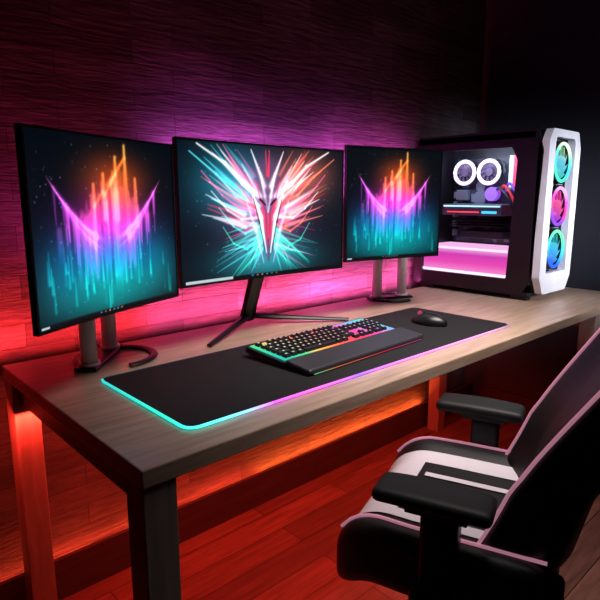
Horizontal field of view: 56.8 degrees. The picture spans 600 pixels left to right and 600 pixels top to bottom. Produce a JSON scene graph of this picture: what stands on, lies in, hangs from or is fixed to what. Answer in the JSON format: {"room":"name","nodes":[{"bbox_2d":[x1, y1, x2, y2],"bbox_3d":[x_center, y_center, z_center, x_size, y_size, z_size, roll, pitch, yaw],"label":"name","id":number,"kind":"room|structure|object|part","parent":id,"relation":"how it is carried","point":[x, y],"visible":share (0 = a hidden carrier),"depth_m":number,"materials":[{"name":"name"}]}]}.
{"room":"gaming room","nodes":[
{"label":"gaming room","id":0,"kind":"room"},
{"bbox_2d":[0,0,486,581],"bbox_3d":[-0.688,-0.417,1.561,4.580,2.600,0.100,-10,14,-42],"label":"wall","id":1,"kind":"structure","parent":0,"point":[323,74],"depth_m":1.85,"materials":[{"name":"brown wood"}]},
{"bbox_2d":[0,382,471,599],"bbox_3d":[-0.622,0.810,1.721,4.360,0.130,0.014,-10,14,-42],"label":"baseboard","id":2,"kind":"structure","parent":1,"relation":"attached to","point":[77,570],"depth_m":2.06,"materials":[{"name":"brown wood"}]},
{"bbox_2d":[63,413,599,599],"bbox_3d":[0.569,1.161,0.478,4.580,0.100,3.800,-10,14,-42],"label":"floor","id":3,"kind":"structure","parent":0,"point":[284,547],"depth_m":1.87,"materials":[{"name":"brown wood"}]},
{"bbox_2d":[2,285,599,599],"bbox_3d":[0.345,0.441,2.002,2.332,0.750,0.764,-10,14,-42],"label":"desk","id":4,"kind":"object","parent":3,"relation":"on","point":[143,453],"visible":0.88,"depth_m":1.33,"materials":[{"name":"brown wood"}]},
{"bbox_3d":[-0.720,0.554,1.496,0.062,0.716,0.062,-10,14,-42],"label":"leg","id":5,"kind":"part","parent":4,"relation":"part of","materials":[{"name":"brown wood"}]},
{"bbox_3d":[-0.485,0.279,1.186,0.022,0.060,0.624,-10,14,-42],"label":"rail","id":6,"kind":"part","parent":4,"relation":"part of","materials":[{"name":"brown wood"}]},
{"bbox_2d":[14,123,178,371],"bbox_3d":[-0.526,-0.093,1.308,0.253,0.556,0.482,4,12,22],"label":"monitor","id":7,"kind":"object","parent":4,"relation":"on","point":[99,211],"visible":1,"depth_m":1.21,"materials":[{"name":"black plastic"}]},
{"bbox_3d":[-0.529,0.036,1.373,0.052,0.270,0.052,-10,14,-42],"label":"stand post","id":8,"kind":"part","parent":7,"relation":"part of","materials":[{"name":"grey metal"}]},
{"bbox_3d":[-0.534,0.005,1.534,0.052,0.270,0.052,-10,14,-42],"label":"stand post","id":9,"kind":"part","parent":7,"relation":"part of","materials":[{"name":"grey metal"}]},
{"bbox_3d":[-0.251,0.648,0.999,0.062,0.716,0.062,-10,14,-42],"label":"leg","id":10,"kind":"part","parent":4,"relation":"part of","materials":[{"name":"brown wood"}]},
{"bbox_2d":[172,137,348,346],"bbox_3d":[-0.139,-0.186,1.743,0.640,0.575,0.233,-10,14,-42],"label":"monitor","id":11,"kind":"object","parent":4,"relation":"on","point":[253,212],"visible":1,"depth_m":1.65,"materials":[{"name":"black plastic"}]},
{"bbox_2d":[101,308,509,429],"bbox_3d":[0.117,0.135,1.581,1.251,0.006,0.401,-10,14,-42],"label":"mouse pad","id":12,"kind":"object","parent":4,"relation":"on","point":[200,391],"visible":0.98,"depth_m":1.32,"materials":[{"name":"black fabric"}]},
{"bbox_2d":[245,318,422,374],"bbox_3d":[0.112,0.116,1.570,0.245,0.036,0.495,10,15,44],"label":"keyboard","id":13,"kind":"object","parent":12,"relation":"on","point":[318,350],"visible":1,"depth_m":1.51,"materials":[{"name":"black plastic"}]},
{"bbox_3d":[0.080,0.106,1.601,0.135,0.002,0.473,16,19,42],"label":"backlight plate","id":14,"kind":"part","parent":13,"relation":"part of","materials":[{"name":"black plastic"}]},
{"bbox_2d":[411,311,447,326],"bbox_3d":[0.434,0.060,1.863,0.129,0.040,0.075,9,14,38],"label":"mouse","id":15,"kind":"object","parent":12,"relation":"on","point":[430,319],"visible":1,"depth_m":1.83,"materials":[{"name":"black plastic"}]},
{"bbox_2d":[343,145,442,301],"bbox_3d":[0.289,-0.274,2.160,0.492,0.594,0.325,-6,12,-29],"label":"monitor","id":16,"kind":"object","parent":4,"relation":"on","point":[392,195],"visible":1,"depth_m":2.00,"materials":[{"name":"black plastic"}]},
{"bbox_3d":[0.321,-0.140,2.301,0.052,0.270,0.052,-10,14,-42],"label":"stand post","id":17,"kind":"part","parent":16,"relation":"part of","materials":[{"name":"grey metal"}]},
{"bbox_3d":[0.433,-0.149,2.349,0.052,0.270,0.052,-10,14,-42],"label":"stand post","id":18,"kind":"part","parent":16,"relation":"part of","materials":[{"name":"grey metal"}]},
{"bbox_3d":[0.697,0.310,2.784,0.062,0.716,0.062,-10,14,-42],"label":"leg","id":19,"kind":"part","parent":4,"relation":"part of","materials":[{"name":"brown wood"}]},
{"bbox_2d":[414,127,580,300],"bbox_3d":[0.861,-0.386,2.500,0.300,0.690,0.610,-10,14,-42],"label":"computer tower","id":20,"kind":"object","parent":4,"relation":"on","point":[508,197],"visible":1,"depth_m":2.38,"materials":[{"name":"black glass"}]},
{"bbox_3d":[1.049,-0.216,2.326,0.155,0.155,0.002,-10,14,-42],"label":"plate","id":21,"kind":"part","parent":20,"relation":"part of","materials":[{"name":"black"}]},
{"bbox_3d":[1.058,-0.359,2.289,0.300,0.655,0.030,-10,14,-42],"label":"panel","id":22,"kind":"part","parent":20,"relation":"part of","materials":[{"name":"white plastic"}]},
{"bbox_3d":[1.049,-0.388,2.294,0.155,0.155,0.002,-10,14,-42],"label":"plate","id":23,"kind":"part","parent":20,"relation":"part of","materials":[{"name":"pink plastic"}]},
{"bbox_3d":[1.049,-0.560,2.261,0.155,0.155,0.002,-10,14,-42],"label":"plate","id":24,"kind":"part","parent":20,"relation":"part of","materials":[{"name":"teal plastic"}]},
{"bbox_3d":[1.165,0.404,2.287,0.062,0.716,0.062,-10,14,-42],"label":"leg","id":25,"kind":"part","parent":4,"relation":"part of","materials":[{"name":"brown wood"}]},
{"bbox_2d":[337,328,599,599],"bbox_3d":[0.462,0.350,1.136,0.927,1.251,0.629,5,12,27],"label":"gaming chair","id":26,"kind":"object","parent":3,"relation":"on","point":[449,519],"visible":1,"depth_m":0.98,"materials":[{"name":"black leather"}]},
{"bbox_3d":[0.206,0.468,1.297,0.111,0.116,0.227,5,12,27],"label":"seat panel","id":27,"kind":"part","parent":26,"relation":"part of","materials":[{"name":"white leather"}]},
{"bbox_3d":[0.237,0.350,0.984,0.210,0.031,0.090,5,12,27],"label":"armrest","id":28,"kind":"part","parent":26,"relation":"part of","materials":[{"name":"black"}]},
{"bbox_3d":[0.250,0.460,0.998,0.068,0.180,0.048,5,12,27],"label":"post","id":29,"kind":"part","parent":26,"relation":"part of","materials":[{"name":"black plastic"}]},
{"bbox_3d":[0.346,0.487,1.227,0.420,0.172,0.480,5,12,27],"label":"seat","id":30,"kind":"part","parent":26,"relation":"part of","materials":[{"name":"black leather"}]},
{"bbox_3d":[0.346,0.460,1.222,0.417,0.092,0.324,5,12,27],"label":"seat panel","id":31,"kind":"part","parent":26,"relation":"part of","materials":[{"name":"white leather"}]},
{"bbox_3d":[0.456,0.271,1.403,0.210,0.031,0.090,5,12,27],"label":"armrest","id":32,"kind":"part","parent":26,"relation":"part of","materials":[{"name":"black plastic"}]},
{"bbox_3d":[0.469,0.381,1.417,0.068,0.180,0.048,5,12,27],"label":"post","id":33,"kind":"part","parent":26,"relation":"part of","materials":[{"name":"black plastic"}]},
{"bbox_3d":[0.645,0.121,1.002,0.521,0.752,0.488,5,12,27],"label":"backrest","id":34,"kind":"part","parent":26,"relation":"part of","materials":[{"name":"black leather"}]},
{"bbox_2d":[465,0,599,399],"bbox_3d":[2.212,-0.448,1.723,0.100,2.600,3.600,-10,14,-42],"label":"wall","id":35,"kind":"structure","parent":0,"point":[541,62],"depth_m":2.69,"materials":[{"name":"black paint"}]},
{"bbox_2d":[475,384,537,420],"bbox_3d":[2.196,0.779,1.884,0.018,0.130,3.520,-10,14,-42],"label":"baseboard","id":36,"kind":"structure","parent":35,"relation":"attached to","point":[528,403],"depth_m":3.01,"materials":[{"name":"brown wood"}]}
]}

